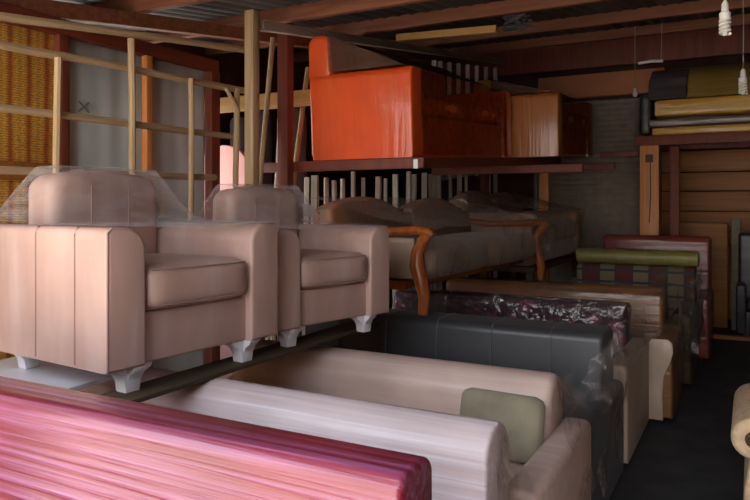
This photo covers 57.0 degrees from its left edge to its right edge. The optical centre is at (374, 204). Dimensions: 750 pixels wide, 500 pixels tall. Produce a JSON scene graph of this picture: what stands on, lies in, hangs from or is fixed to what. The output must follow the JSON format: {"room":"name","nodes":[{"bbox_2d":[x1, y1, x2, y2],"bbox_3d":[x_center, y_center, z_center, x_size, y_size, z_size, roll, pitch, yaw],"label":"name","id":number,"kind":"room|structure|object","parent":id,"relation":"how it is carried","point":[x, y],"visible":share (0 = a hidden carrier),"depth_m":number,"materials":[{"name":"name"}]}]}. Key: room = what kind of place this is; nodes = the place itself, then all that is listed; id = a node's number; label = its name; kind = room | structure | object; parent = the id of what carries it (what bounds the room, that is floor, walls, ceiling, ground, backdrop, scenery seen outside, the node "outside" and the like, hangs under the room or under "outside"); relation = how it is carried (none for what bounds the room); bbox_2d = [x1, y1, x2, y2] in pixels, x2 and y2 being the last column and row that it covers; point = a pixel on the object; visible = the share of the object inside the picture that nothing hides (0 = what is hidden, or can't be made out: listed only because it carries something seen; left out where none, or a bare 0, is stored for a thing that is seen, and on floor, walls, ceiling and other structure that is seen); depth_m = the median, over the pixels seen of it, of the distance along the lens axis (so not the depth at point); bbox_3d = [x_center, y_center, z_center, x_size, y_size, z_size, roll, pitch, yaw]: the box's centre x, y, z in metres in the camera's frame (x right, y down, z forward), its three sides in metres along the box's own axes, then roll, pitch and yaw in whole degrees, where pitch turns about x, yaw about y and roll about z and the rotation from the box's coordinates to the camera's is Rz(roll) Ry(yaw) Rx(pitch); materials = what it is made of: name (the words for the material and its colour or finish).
{"room":"furniture warehouse","nodes":[
{"label":"furniture warehouse","id":0,"kind":"room"},
{"bbox_2d":[155,42,415,303],"bbox_3d":[-1.933,-0.500,6.625,0.120,4.200,10.700,0,0,29],"label":"wall","id":1,"kind":"structure","parent":0,"point":[231,65],"depth_m":8.34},
{"bbox_2d":[72,0,215,23],"bbox_3d":[0.241,-1.268,3.431,6.750,0.108,0.060,0,0,29],"label":"trim","id":2,"kind":"structure","parent":1,"relation":"attached to","point":[140,6],"depth_m":4.31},
{"bbox_2d":[135,0,435,43],"bbox_3d":[0.752,-1.413,4.371,6.750,0.108,0.060,0,0,29],"label":"ceiling beam","id":3,"kind":"structure","parent":1,"relation":"attached to","point":[324,8],"depth_m":5.01,"materials":[{"name":"wood"}]},
{"bbox_2d":[205,0,616,55],"bbox_3d":[1.277,-1.561,5.338,6.750,0.108,0.060,0,0,29],"label":"ceiling beam","id":4,"kind":"structure","parent":1,"relation":"attached to","point":[507,7],"depth_m":5.69,"materials":[{"name":"wood"}]},
{"bbox_2d":[396,25,497,41],"bbox_3d":[0.571,-1.396,5.630,0.879,0.090,0.045,0,0,29],"label":"batten","id":5,"kind":"object","parent":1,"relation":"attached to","point":[489,29],"visible":1,"depth_m":5.59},
{"bbox_2d":[294,0,749,61],"bbox_3d":[1.992,-1.764,6.656,6.750,0.108,0.060,0,0,29],"label":"trim","id":6,"kind":"structure","parent":1,"relation":"attached to","point":[702,6],"depth_m":6.55,"materials":[{"name":"wood"}]},
{"bbox_2d":[412,13,749,60],"bbox_3d":[2.708,-1.966,7.974,6.750,0.108,0.060,0,0,29],"label":"trim","id":7,"kind":"structure","parent":1,"relation":"attached to","point":[737,20],"depth_m":7.98,"materials":[{"name":"wood"}]},
{"bbox_2d":[416,25,749,80],"bbox_3d":[3.235,-1.990,8.945,6.750,0.340,0.050,0,0,29],"label":"ceiling beam","id":8,"kind":"structure","parent":1,"relation":"attached to","point":[706,42],"depth_m":8.96,"materials":[{"name":"red paint"}]},
{"bbox_2d":[53,0,749,52],"bbox_3d":[1.076,-1.745,4.962,7.057,1.211,11.156,0,0,29],"label":"ceiling","id":9,"kind":"structure","parent":0,"point":[217,9],"depth_m":6.04,"materials":[{"name":"wood"}]},
{"bbox_2d":[259,20,505,64],"bbox_3d":[0.503,-1.620,7.214,0.050,0.803,5.448,0,0,29],"label":"rafter","id":10,"kind":"object","parent":9,"relation":"attached to","point":[264,26],"visible":0.9,"depth_m":6.14,"materials":[{"name":"wood"}]},
{"bbox_2d":[502,13,532,31],"bbox_3d":[1.082,-1.399,5.307,0.238,0.110,0.113,0,0,29],"label":"wire tangle","id":11,"kind":"object","parent":9,"relation":"hanging from","point":[518,19],"visible":1,"depth_m":5.29,"materials":[{"name":"black plastic"}]},
{"bbox_2d":[638,26,662,64],"bbox_3d":[2.965,-1.738,7.437,0.253,0.441,0.032,0,0,29],"label":"hanging lamp","id":12,"kind":"object","parent":9,"relation":"hanging from","point":[660,60],"visible":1,"depth_m":7.40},
{"bbox_2d":[718,0,731,35],"bbox_3d":[1.772,-1.138,3.498,0.061,0.565,0.061,0,0,29],"label":"hanging bulb","id":13,"kind":"object","parent":9,"relation":"hanging from","point":[724,25],"visible":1,"depth_m":3.48,"materials":[{"name":"white glass"}]},
{"bbox_2d":[719,0,730,19],"bbox_3d":[1.772,-0.987,3.498,0.056,0.098,0.056,0,0,29],"label":"socket","id":14,"kind":"object","parent":13,"relation":"attached to","point":[725,14],"depth_m":3.48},
{"bbox_2d":[738,0,747,94],"bbox_3d":[2.891,-1.293,5.428,0.070,0.858,0.070,0,0,29],"label":"bulb","id":15,"kind":"object","parent":9,"relation":"hanging from","point":[742,79],"visible":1,"depth_m":5.42,"materials":[{"name":"white glass"}]},
{"bbox_2d":[738,68,747,81],"bbox_3d":[2.891,-1.015,5.428,0.064,0.113,0.064,0,0,29],"label":"socket","id":16,"kind":"object","parent":15,"relation":"attached to","point":[742,78],"depth_m":5.41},
{"bbox_2d":[276,304,749,499],"bbox_3d":[1.086,1.550,4.986,6.750,0.100,10.700,0,0,29],"label":"floor","id":17,"kind":"structure","parent":0,"point":[691,455],"depth_m":4.33,"materials":[{"name":"carpet"}]},
{"bbox_2d":[54,34,69,168],"bbox_3d":[-1.755,0.275,3.873,0.050,2.450,0.070,0,0,29],"label":"post","id":18,"kind":"object","parent":17,"relation":"on","point":[61,42],"visible":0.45,"depth_m":3.86,"materials":[{"name":"red paint"}]},
{"bbox_2d":[70,39,140,170],"bbox_3d":[-1.620,0.274,4.167,0.032,2.452,0.578,0,0,29],"label":"metal sheet","id":19,"kind":"object","parent":17,"relation":"on","point":[95,90],"visible":0.27,"depth_m":4.14,"materials":[{"name":"grey metal"}]},
{"bbox_2d":[141,55,152,367],"bbox_3d":[-1.453,0.275,4.407,0.050,2.450,0.055,0,0,29],"label":"upright","id":20,"kind":"object","parent":17,"relation":"on","point":[146,61],"visible":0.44,"depth_m":4.39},
{"bbox_2d":[153,59,204,371],"bbox_3d":[-1.354,0.274,4.679,0.010,2.452,0.568,0,0,29],"label":"metal sheet","id":21,"kind":"object","parent":17,"relation":"on","point":[170,98],"visible":0.36,"depth_m":4.70,"materials":[{"name":"metal"}]},
{"bbox_2d":[205,71,219,363],"bbox_3d":[-1.166,0.275,4.957,0.070,2.450,0.090,0,0,29],"label":"post","id":22,"kind":"object","parent":17,"relation":"on","point":[212,96],"visible":0.44,"depth_m":4.92,"materials":[{"name":"red paint"}]},
{"bbox_2d":[0,2,218,72],"bbox_3d":[-2.186,-0.996,3.121,0.080,0.088,4.300,0,0,29],"label":"rail","id":23,"kind":"object","parent":22,"relation":"on","point":[158,52],"visible":0.76,"depth_m":4.23,"materials":[{"name":"wood"}]},
{"bbox_2d":[0,22,53,359],"bbox_3d":[-2.307,0.275,2.900,0.042,2.451,2.296,0,0,29],"label":"woven mat","id":24,"kind":"object","parent":23,"relation":"hanging from","point":[25,80],"visible":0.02,"depth_m":3.69,"materials":[{"name":"yellow wicker"}]},
{"bbox_2d":[0,376,431,499],"bbox_3d":[-1.017,0.983,1.397,2.120,1.035,0.895,0,0,29],"label":"sofa","id":25,"kind":"object","parent":17,"relation":"on","point":[57,443],"visible":1,"depth_m":1.45,"materials":[{"name":"fabric"}]},
{"bbox_2d":[220,145,244,359],"bbox_3d":[-1.412,0.470,6.484,0.570,2.060,0.050,0,0,29],"label":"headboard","id":26,"kind":"object","parent":17,"relation":"on","point":[226,152],"visible":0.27,"depth_m":6.43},
{"bbox_2d":[230,117,244,152],"bbox_3d":[-1.368,0.309,7.001,0.200,2.382,0.200,0,0,29],"label":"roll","id":27,"kind":"object","parent":17,"relation":"on","point":[242,119],"visible":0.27,"depth_m":6.92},
{"bbox_2d":[245,9,258,185],"bbox_3d":[-0.843,0.086,4.735,0.075,2.829,0.075,0,0,29],"label":"timber post","id":28,"kind":"object","parent":17,"relation":"on","point":[251,16],"visible":0.45,"depth_m":4.70,"materials":[{"name":"wood"}]},
{"bbox_2d":[0,12,244,220],"bbox_3d":[-1.362,-0.170,3.986,0.098,1.907,2.208,0,0,29],"label":"lattice frame","id":29,"kind":"object","parent":28,"relation":"attached to","point":[57,114],"visible":0.7,"depth_m":3.91,"materials":[{"name":"wood"}]},
{"bbox_2d":[259,111,271,338],"bbox_3d":[-1.123,0.288,6.868,0.200,2.424,0.200,0,0,29],"label":"upright slat","id":30,"kind":"object","parent":17,"relation":"on","point":[267,177],"visible":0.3,"depth_m":6.79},
{"bbox_2d":[259,37,275,185],"bbox_3d":[-0.884,0.093,5.161,0.040,2.780,0.471,0,0,26],"label":"leaning pole","id":31,"kind":"object","parent":17,"relation":"on","point":[272,39],"visible":0.42,"depth_m":5.26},
{"bbox_2d":[266,150,276,339],"bbox_3d":[-0.830,0.173,5.681,0.032,2.618,0.308,0,0,24],"label":"upright slat","id":32,"kind":"object","parent":17,"relation":"on","point":[275,185],"visible":0.02,"depth_m":5.70,"materials":[{"name":"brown wood"}]},
{"bbox_2d":[220,89,310,112],"bbox_3d":[-1.161,-0.865,5.910,1.720,0.130,0.040,0,0,29],"label":"board","id":33,"kind":"object","parent":32,"relation":"attached to","point":[301,97],"visible":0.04,"depth_m":5.73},
{"bbox_2d":[277,22,293,340],"bbox_3d":[-0.681,0.024,5.263,0.095,2.952,0.085,0,0,29],"label":"steel post","id":34,"kind":"object","parent":17,"relation":"on","point":[285,43],"visible":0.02,"depth_m":5.23,"materials":[{"name":"metal"}]},
{"bbox_2d":[263,157,427,172],"bbox_3d":[-0.317,-0.292,5.159,1.520,0.075,0.075,0,0,29],"label":"beam","id":35,"kind":"structure","parent":34,"relation":"attached to","point":[389,163],"depth_m":5.03,"materials":[{"name":"red paint"}]},
{"bbox_2d":[309,34,510,160],"bbox_3d":[0.415,-0.871,5.983,0.880,1.073,2.324,0,0,29],"label":"sofa","id":36,"kind":"object","parent":35,"relation":"on","point":[366,102],"visible":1,"depth_m":5.09,"materials":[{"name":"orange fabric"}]},
{"bbox_2d":[424,95,466,120],"bbox_3d":[0.290,-0.755,5.538,0.664,0.187,0.907,0,3,29],"label":"seat cushion","id":37,"kind":"object","parent":36,"relation":"on","point":[435,108],"depth_m":5.31,"materials":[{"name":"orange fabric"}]},
{"bbox_2d":[460,103,500,124],"bbox_3d":[0.726,-0.809,6.341,0.664,0.187,0.907,0,3,29],"label":"seat cushion","id":38,"kind":"object","parent":36,"relation":"on","point":[486,114],"depth_m":6.12,"materials":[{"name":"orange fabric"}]},
{"bbox_2d":[413,159,418,168],"bbox_3d":[0.283,-0.284,4.777,0.036,0.066,0.018,0,0,29],"label":"clip","id":39,"kind":"object","parent":35,"relation":"attached to","point":[415,161],"visible":1,"depth_m":4.77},
{"bbox_2d":[270,67,309,340],"bbox_3d":[-0.706,0.158,5.596,0.044,2.653,0.653,0,0,27],"label":"leaning pole","id":40,"kind":"object","parent":17,"relation":"on","point":[307,73],"visible":0.26,"depth_m":5.74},
{"bbox_2d":[77,367,508,499],"bbox_3d":[-0.565,1.085,2.246,1.963,0.830,0.937,0,0,29],"label":"sofa","id":41,"kind":"object","parent":17,"relation":"on","point":[468,457],"visible":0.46,"depth_m":2.24,"materials":[{"name":"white fabric"}]},
{"bbox_2d":[0,357,112,389],"bbox_3d":[-1.343,0.659,2.641,0.620,0.018,0.620,0,0,23],"label":"board","id":42,"kind":"object","parent":41,"relation":"on","point":[47,373],"visible":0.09,"depth_m":2.63,"materials":[{"name":"white laminate"}]},
{"bbox_2d":[0,165,277,392],"bbox_3d":[-0.968,0.243,2.824,0.800,0.812,0.854,0,0,34],"label":"armchair","id":43,"kind":"object","parent":42,"relation":"on","point":[93,281],"visible":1,"depth_m":2.57,"materials":[{"name":"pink leather"}]},
{"bbox_2d":[145,253,246,310],"bbox_3d":[-0.878,0.294,2.764,0.584,0.184,0.506,0,0,34],"label":"seat cushion","id":44,"kind":"object","parent":43,"relation":"on","point":[173,281],"depth_m":2.60,"materials":[{"name":"leather"}]},
{"bbox_2d":[101,321,378,401],"bbox_3d":[-0.492,0.659,3.044,0.150,0.018,1.880,0,0,29],"label":"plank","id":45,"kind":"object","parent":41,"relation":"on","point":[160,386],"visible":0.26,"depth_m":2.77,"materials":[{"name":"wood"}]},
{"bbox_3d":[-0.888,0.659,3.583,0.260,0.018,1.390,0,0,29],"label":"plank","id":46,"kind":"object","parent":41,"relation":"on","visible":0},
{"bbox_2d":[196,183,388,347],"bbox_3d":[-0.446,0.267,3.564,0.752,0.764,0.769,0,0,42],"label":"armchair","id":47,"kind":"object","parent":46,"relation":"on","point":[327,272],"visible":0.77,"depth_m":3.50,"materials":[{"name":"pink leather"}]},
{"bbox_2d":[300,249,366,288],"bbox_3d":[-0.372,0.315,3.496,0.549,0.173,0.455,0,0,43],"label":"seat cushion","id":48,"kind":"object","parent":47,"relation":"on","point":[319,268],"depth_m":3.32,"materials":[{"name":"leather"}]},
{"bbox_2d":[294,107,306,336],"bbox_3d":[-0.731,0.310,6.086,0.260,2.380,0.260,0,0,29],"label":"upright slat","id":49,"kind":"object","parent":17,"relation":"on","point":[299,193],"visible":0.05,"depth_m":6.00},
{"bbox_2d":[302,177,308,335],"bbox_3d":[-0.530,0.643,5.236,0.056,1.708,0.055,0,0,-18],"label":"upright slat","id":50,"kind":"object","parent":17,"relation":"on","point":[306,179],"visible":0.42,"depth_m":5.21,"materials":[{"name":"grey wood"}]},
{"bbox_2d":[311,175,318,223],"bbox_3d":[-0.476,0.632,5.375,0.058,1.729,0.069,0,0,29],"label":"upright slat","id":51,"kind":"object","parent":17,"relation":"on","point":[314,178],"visible":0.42,"depth_m":5.37,"materials":[{"name":"grey wood"}]},
{"bbox_2d":[324,178,328,203],"bbox_3d":[-0.395,0.637,5.640,0.035,1.721,0.048,0,0,-29],"label":"upright slat","id":52,"kind":"object","parent":17,"relation":"on","point":[326,180],"visible":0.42,"depth_m":5.63,"materials":[{"name":"grey wood"}]},
{"bbox_2d":[332,180,336,200],"bbox_3d":[-0.321,0.647,5.687,0.035,1.700,0.078,0,0,35],"label":"upright slat","id":53,"kind":"object","parent":17,"relation":"on","point":[334,182],"visible":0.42,"depth_m":5.66,"materials":[{"name":"grey wood"}]},
{"bbox_2d":[340,179,344,198],"bbox_3d":[-0.268,0.637,5.848,0.045,1.720,0.035,0,0,-37],"label":"upright slat","id":54,"kind":"object","parent":17,"relation":"on","point":[342,181],"visible":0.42,"depth_m":5.83,"materials":[{"name":"grey wood"}]},
{"bbox_2d":[351,171,355,196],"bbox_3d":[-0.184,0.603,5.999,0.037,1.788,0.050,0,0,29],"label":"upright slat","id":55,"kind":"object","parent":17,"relation":"on","point":[353,173],"visible":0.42,"depth_m":5.98,"materials":[{"name":"grey wood"}]},
{"bbox_2d":[361,178,365,196],"bbox_3d":[-0.101,0.627,6.125,0.035,1.740,0.066,0,0,7],"label":"upright slat","id":56,"kind":"object","parent":17,"relation":"on","point":[363,188],"visible":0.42,"depth_m":6.09,"materials":[{"name":"grey wood"}]},
{"bbox_2d":[375,176,381,199],"bbox_3d":[0.019,0.618,6.340,0.055,1.759,0.072,0,0,39],"label":"upright slat","id":57,"kind":"object","parent":17,"relation":"on","point":[378,180],"visible":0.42,"depth_m":6.34,"materials":[{"name":"grey wood"}]},
{"bbox_2d":[384,178,387,201],"bbox_3d":[0.095,0.624,6.465,0.044,1.746,0.035,0,0,21],"label":"upright slat","id":58,"kind":"object","parent":17,"relation":"on","point":[385,179],"visible":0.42,"depth_m":6.45,"materials":[{"name":"grey wood"}]},
{"bbox_2d":[392,174,398,308],"bbox_3d":[0.195,0.602,6.607,0.055,1.791,0.044,0,0,29],"label":"upright slat","id":59,"kind":"object","parent":17,"relation":"on","point":[395,176],"visible":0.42,"depth_m":6.60,"materials":[{"name":"grey wood"}]},
{"bbox_2d":[217,339,594,499],"bbox_3d":[-0.110,1.110,3.067,1.980,0.780,0.915,0,0,29],"label":"sofa","id":60,"kind":"object","parent":17,"relation":"on","point":[560,468],"visible":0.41,"depth_m":3.10,"materials":[{"name":"beige fabric"}]},
{"bbox_2d":[460,387,544,462],"bbox_3d":[0.514,0.900,2.833,0.360,0.256,0.132,0,0,33],"label":"cushion","id":61,"kind":"object","parent":60,"relation":"on","point":[522,416],"visible":0.56,"depth_m":2.76,"materials":[{"name":"green fabric"}]},
{"bbox_2d":[509,460,524,481],"bbox_3d":[0.188,1.119,2.757,0.842,0.187,0.654,0,0,29],"label":"seat cushion","id":62,"kind":"object","parent":60,"relation":"on","point":[514,467],"depth_m":2.73,"materials":[{"name":"beige fabric"}]},
{"bbox_2d":[406,171,411,202],"bbox_3d":[0.325,0.582,6.835,0.064,1.830,0.055,0,0,-40],"label":"upright slat","id":63,"kind":"object","parent":17,"relation":"on","point":[408,173],"visible":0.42,"depth_m":6.83,"materials":[{"name":"grey wood"}]},
{"bbox_2d":[412,174,416,287],"bbox_3d":[0.387,0.592,6.993,0.045,1.810,0.080,0,0,39],"label":"upright slat","id":64,"kind":"object","parent":17,"relation":"on","point":[414,176],"visible":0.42,"depth_m":7.00,"materials":[{"name":"grey wood"}]},
{"bbox_2d":[422,173,426,198],"bbox_3d":[0.510,0.582,7.172,0.055,1.832,0.061,0,0,17],"label":"upright slat","id":65,"kind":"object","parent":17,"relation":"on","point":[424,175],"visible":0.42,"depth_m":7.17,"materials":[{"name":"grey wood"}]},
{"bbox_2d":[428,174,432,288],"bbox_3d":[0.602,0.583,7.429,0.059,1.829,0.035,0,0,-39],"label":"upright slat","id":66,"kind":"object","parent":17,"relation":"on","point":[429,175],"visible":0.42,"depth_m":7.41,"materials":[{"name":"grey wood"}]},
{"bbox_2d":[436,175,441,289],"bbox_3d":[0.708,0.552,7.605,0.055,1.890,0.080,0,0,23],"label":"upright slat","id":67,"kind":"object","parent":17,"relation":"on","point":[438,177],"visible":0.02,"depth_m":7.58,"materials":[{"name":"grey wood"}]},
{"bbox_2d":[448,175,451,201],"bbox_3d":[0.865,0.550,7.865,0.049,1.894,0.055,0,0,-8],"label":"upright slat","id":68,"kind":"object","parent":17,"relation":"on","point":[449,176],"visible":0.02,"depth_m":7.84,"materials":[{"name":"grey wood"}]},
{"bbox_2d":[457,175,461,193],"bbox_3d":[0.987,0.569,8.106,0.055,1.856,0.050,0,0,-6],"label":"upright slat","id":69,"kind":"object","parent":17,"relation":"on","point":[459,177],"visible":0.02,"depth_m":8.08,"materials":[{"name":"grey wood"}]},
{"bbox_2d":[432,60,497,289],"bbox_3d":[1.177,-0.208,8.728,0.050,3.417,2.175,0,0,29],"label":"frame","id":70,"kind":"object","parent":17,"relation":"on","point":[434,62],"visible":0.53,"depth_m":8.44,"materials":[{"name":"grey wood"}]},
{"bbox_2d":[305,308,627,499],"bbox_3d":[0.321,1.069,3.898,2.044,0.863,0.907,0,0,29],"label":"leather sofa","id":71,"kind":"object","parent":17,"relation":"on","point":[580,355],"visible":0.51,"depth_m":3.78,"materials":[{"name":"leather"}]},
{"bbox_2d":[563,405,572,417],"bbox_3d":[0.589,1.119,3.563,0.837,0.187,0.574,0,0,29],"label":"seat cushion","id":72,"kind":"object","parent":71,"relation":"on","point":[566,408],"depth_m":3.53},
{"bbox_2d":[394,288,648,463],"bbox_3d":[0.795,1.062,4.731,1.983,0.876,0.965,0,0,29],"label":"floral sofa","id":73,"kind":"object","parent":17,"relation":"on","point":[612,314],"visible":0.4,"depth_m":4.67,"materials":[{"name":"fabric"}]},
{"bbox_2d":[490,254,577,282],"bbox_3d":[1.534,1.032,7.269,0.840,0.937,2.000,0,0,29],"label":"table","id":74,"kind":"object","parent":17,"relation":"on","point":[529,270],"visible":0.24,"depth_m":6.80,"materials":[{"name":"brown wood"}]},
{"bbox_2d":[450,191,584,265],"bbox_3d":[1.573,0.204,7.281,0.927,0.711,2.019,0,0,29],"label":"settee","id":75,"kind":"object","parent":74,"relation":"on","point":[562,236],"visible":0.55,"depth_m":7.08,"materials":[{"name":"brown fabric"}]},
{"bbox_2d":[450,191,497,212],"bbox_3d":[1.028,0.096,7.009,0.228,0.482,0.940,0,0,29],"label":"cushion","id":76,"kind":"object","parent":75,"relation":"on","point":[476,203],"depth_m":6.79,"materials":[{"name":"beige fabric"}]},
{"bbox_2d":[488,192,522,212],"bbox_3d":[1.476,0.096,7.835,0.228,0.482,0.940,0,0,29],"label":"cushion","id":77,"kind":"object","parent":75,"relation":"on","point":[505,197],"depth_m":7.67,"materials":[{"name":"beige fabric"}]},
{"bbox_2d":[541,220,557,241],"bbox_3d":[1.405,0.267,6.821,0.639,0.252,0.904,0,0,29],"label":"seat cushion","id":78,"kind":"object","parent":75,"relation":"on","point":[550,234],"depth_m":6.77,"materials":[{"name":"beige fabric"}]},
{"bbox_2d":[538,218,576,238],"bbox_3d":[1.839,0.267,7.621,0.639,0.252,0.904,0,0,29],"label":"seat cushion","id":79,"kind":"object","parent":75,"relation":"on","point":[567,229],"depth_m":7.39,"materials":[{"name":"beige fabric"}]},
{"bbox_2d":[539,173,549,280],"bbox_3d":[2.023,0.550,8.232,0.110,1.901,0.100,0,0,29],"label":"post","id":80,"kind":"object","parent":17,"relation":"on","point":[544,178],"visible":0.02,"depth_m":8.19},
{"bbox_2d":[518,163,614,169],"bbox_3d":[2.023,-0.442,8.232,1.600,0.077,0.060,0,0,29],"label":"beam","id":81,"kind":"structure","parent":80,"relation":"on","point":[587,166],"depth_m":7.91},
{"bbox_2d":[428,158,560,167],"bbox_3d":[1.273,-0.411,6.577,0.060,0.308,3.929,0,0,29],"label":"beam","id":82,"kind":"structure","parent":81,"relation":"on","point":[432,162],"depth_m":5.92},
{"bbox_2d":[432,164,583,174],"bbox_3d":[1.300,-0.353,6.952,1.550,0.077,0.060,0,0,29],"label":"beam","id":83,"kind":"structure","parent":82,"relation":"attached to","point":[557,168],"depth_m":6.89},
{"bbox_2d":[474,79,592,157],"bbox_3d":[1.777,-0.925,7.568,0.880,0.903,1.699,0,0,29],"label":"sofa","id":84,"kind":"object","parent":82,"relation":"on","point":[542,125],"visible":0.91,"depth_m":6.82,"materials":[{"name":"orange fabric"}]},
{"bbox_2d":[446,277,689,421],"bbox_3d":[1.344,1.054,5.579,2.139,0.891,1.012,0,0,29],"label":"sofa","id":85,"kind":"object","parent":17,"relation":"on","point":[665,338],"visible":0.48,"depth_m":5.41,"materials":[{"name":"brown fabric"}]},
{"bbox_2d":[313,196,548,314],"bbox_3d":[0.553,0.291,5.277,0.927,0.713,2.436,0,0,30],"label":"settee","id":86,"kind":"object","parent":85,"relation":"on","point":[431,240],"visible":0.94,"depth_m":4.85,"materials":[{"name":"fabric"}]},
{"bbox_2d":[316,196,413,237],"bbox_3d":[-0.048,0.181,4.944,0.228,0.482,1.140,0,0,30],"label":"cushion","id":87,"kind":"object","parent":86,"relation":"on","point":[359,210],"depth_m":4.78,"materials":[{"name":"brown fabric"}]},
{"bbox_2d":[400,198,470,236],"bbox_3d":[0.531,0.181,5.926,0.228,0.482,1.140,0,0,31],"label":"cushion","id":88,"kind":"object","parent":86,"relation":"on","point":[456,220],"depth_m":5.79,"materials":[{"name":"beige fabric"}]},
{"bbox_2d":[394,237,487,279],"bbox_3d":[0.323,0.351,4.743,0.639,0.252,1.104,0,0,30],"label":"seat cushion","id":89,"kind":"object","parent":86,"relation":"on","point":[444,257],"depth_m":4.53,"materials":[{"name":"beige fabric"}]},
{"bbox_2d":[434,232,535,265],"bbox_3d":[0.886,0.351,5.699,0.639,0.252,1.104,0,0,30],"label":"seat cushion","id":90,"kind":"object","parent":86,"relation":"on","point":[504,248],"depth_m":5.45,"materials":[{"name":"beige fabric"}]},
{"bbox_2d":[534,97,641,281],"bbox_3d":[3.062,0.010,9.830,1.600,2.980,0.100,0,0,29],"label":"wall","id":91,"kind":"structure","parent":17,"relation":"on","point":[610,199],"depth_m":9.74,"materials":[{"name":"grey paint"}]},
{"bbox_2d":[577,263,704,384],"bbox_3d":[2.325,1.024,6.245,1.166,0.953,1.104,0,0,29],"label":"sofa","id":92,"kind":"object","parent":17,"relation":"on","point":[682,280],"visible":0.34,"depth_m":6.35,"materials":[{"name":"multicoloured fabric"}]},
{"bbox_2d":[576,248,699,266],"bbox_3d":[2.490,0.497,6.602,1.115,0.148,0.150,0,0,29],"label":"bolster","id":93,"kind":"object","parent":92,"relation":"on","point":[583,255],"visible":0.99,"depth_m":6.53,"materials":[{"name":"green fabric"}]},
{"bbox_2d":[640,145,660,234],"bbox_3d":[3.136,0.415,7.872,0.200,2.170,0.212,0,0,29],"label":"pillar","id":94,"kind":"structure","parent":17,"relation":"on","point":[650,156],"depth_m":7.79,"materials":[{"name":"wood"}]},
{"bbox_2d":[600,151,638,156],"bbox_3d":[2.830,-0.590,8.010,0.430,0.060,0.060,0,0,29],"label":"tie beam","id":95,"kind":"structure","parent":94,"relation":"attached to","point":[616,153],"depth_m":7.98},
{"bbox_2d":[635,131,749,145],"bbox_3d":[4.321,-0.726,7.172,3.050,0.108,0.070,0,0,29],"label":"beam","id":96,"kind":"structure","parent":94,"relation":"on","point":[728,137],"depth_m":7.58,"materials":[{"name":"red paint"}]},
{"bbox_2d":[640,63,749,135],"bbox_3d":[4.333,-1.192,7.593,2.630,0.820,0.880,0,0,29],"label":"sofa","id":97,"kind":"object","parent":96,"relation":"on","point":[706,99],"visible":0.97,"depth_m":7.62,"materials":[{"name":"yellow fabric"}]},
{"bbox_2d":[655,94,749,118],"bbox_3d":[4.410,-1.081,7.545,2.450,0.202,0.870,0,0,29],"label":"seat cushion","id":98,"kind":"object","parent":97,"relation":"on","point":[694,106],"depth_m":7.53,"materials":[{"name":"yellow fabric"}]},
{"bbox_2d":[603,234,713,361],"bbox_3d":[2.882,0.915,7.194,1.120,1.170,1.005,0,0,29],"label":"sofa","id":99,"kind":"object","parent":17,"relation":"on","point":[701,244],"visible":0.2,"depth_m":7.23,"materials":[{"name":"red fabric"}]},
{"bbox_2d":[661,151,661,234],"bbox_3d":[3.482,0.415,8.509,0.080,2.170,0.080,0,0,29],"label":"post","id":100,"kind":"object","parent":17,"relation":"on","point":[661,151],"visible":0.1,"depth_m":8.51,"materials":[{"name":"red paint"}]},
{"bbox_2d":[660,142,749,149],"bbox_3d":[4.688,-0.726,7.849,3.050,0.108,0.070,0,0,29],"label":"beam","id":101,"kind":"structure","parent":100,"relation":"on","point":[739,144],"depth_m":8.21,"materials":[{"name":"red paint"}]},
{"bbox_2d":[670,146,679,235],"bbox_3d":[3.445,0.415,7.938,0.100,2.170,0.080,0,0,29],"label":"post","id":102,"kind":"object","parent":17,"relation":"on","point":[675,150],"visible":0.44,"depth_m":7.90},
{"bbox_2d":[662,222,727,327],"bbox_3d":[3.976,0.860,8.623,0.760,1.280,0.050,0,0,29],"label":"headboard","id":103,"kind":"object","parent":17,"relation":"on","point":[718,232],"visible":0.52,"depth_m":8.47,"materials":[{"name":"brown wood"}]},
{"bbox_2d":[714,333,749,341],"bbox_3d":[4.260,1.478,7.553,1.520,0.045,0.100,0,0,29],"label":"threshold strip","id":104,"kind":"object","parent":17,"relation":"on","point":[716,336],"visible":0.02,"depth_m":7.67,"materials":[{"name":"brown wood"}]},
{"bbox_2d":[731,218,740,330],"bbox_3d":[4.318,0.830,8.267,0.100,1.340,0.050,0,0,29],"label":"headboard","id":105,"kind":"object","parent":17,"relation":"on","point":[735,222],"visible":0.76,"depth_m":8.25,"materials":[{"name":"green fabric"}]},
{"bbox_2d":[731,383,749,499],"bbox_3d":[2.151,1.040,2.998,1.066,0.920,0.797,0,0,29],"label":"armchair","id":106,"kind":"object","parent":17,"relation":"on","point":[740,427],"visible":1,"depth_m":2.92,"materials":[{"name":"beige fabric"}]},
{"bbox_2d":[736,232,749,335],"bbox_3d":[4.903,0.910,7.605,1.640,1.180,0.445,0,0,29],"label":"sofa","id":107,"kind":"object","parent":17,"relation":"on","point":[743,286],"visible":0.94,"depth_m":7.92,"materials":[{"name":"black fabric"}]},
{"bbox_2d":[416,53,749,289],"bbox_3d":[3.667,-0.500,9.741,6.990,4.200,0.120,0,0,29],"label":"wall","id":108,"kind":"structure","parent":0,"point":[521,184],"depth_m":10.39,"materials":[{"name":"wood"}]},
{"bbox_2d":[0,0,479,66],"bbox_3d":[-0.147,-1.556,6.896,0.070,1.236,8.491,0,0,29],"label":"ceiling beam","id":109,"kind":"structure","parent":108,"relation":"attached to","point":[73,12],"depth_m":4.49,"materials":[{"name":"wood"}]},
{"bbox_2d":[538,67,664,99],"bbox_3d":[3.195,-1.705,9.844,1.720,0.330,0.110,0,0,29],"label":"trim","id":110,"kind":"structure","parent":108,"relation":"attached to","point":[619,83],"depth_m":9.78,"materials":[{"name":"wood"}]},
{"bbox_2d":[662,149,749,319],"bbox_3d":[4.816,0.381,8.787,2.320,2.190,0.040,0,0,29],"label":"wall","id":111,"kind":"structure","parent":0,"point":[734,159],"depth_m":8.98,"materials":[{"name":"brown wood"}]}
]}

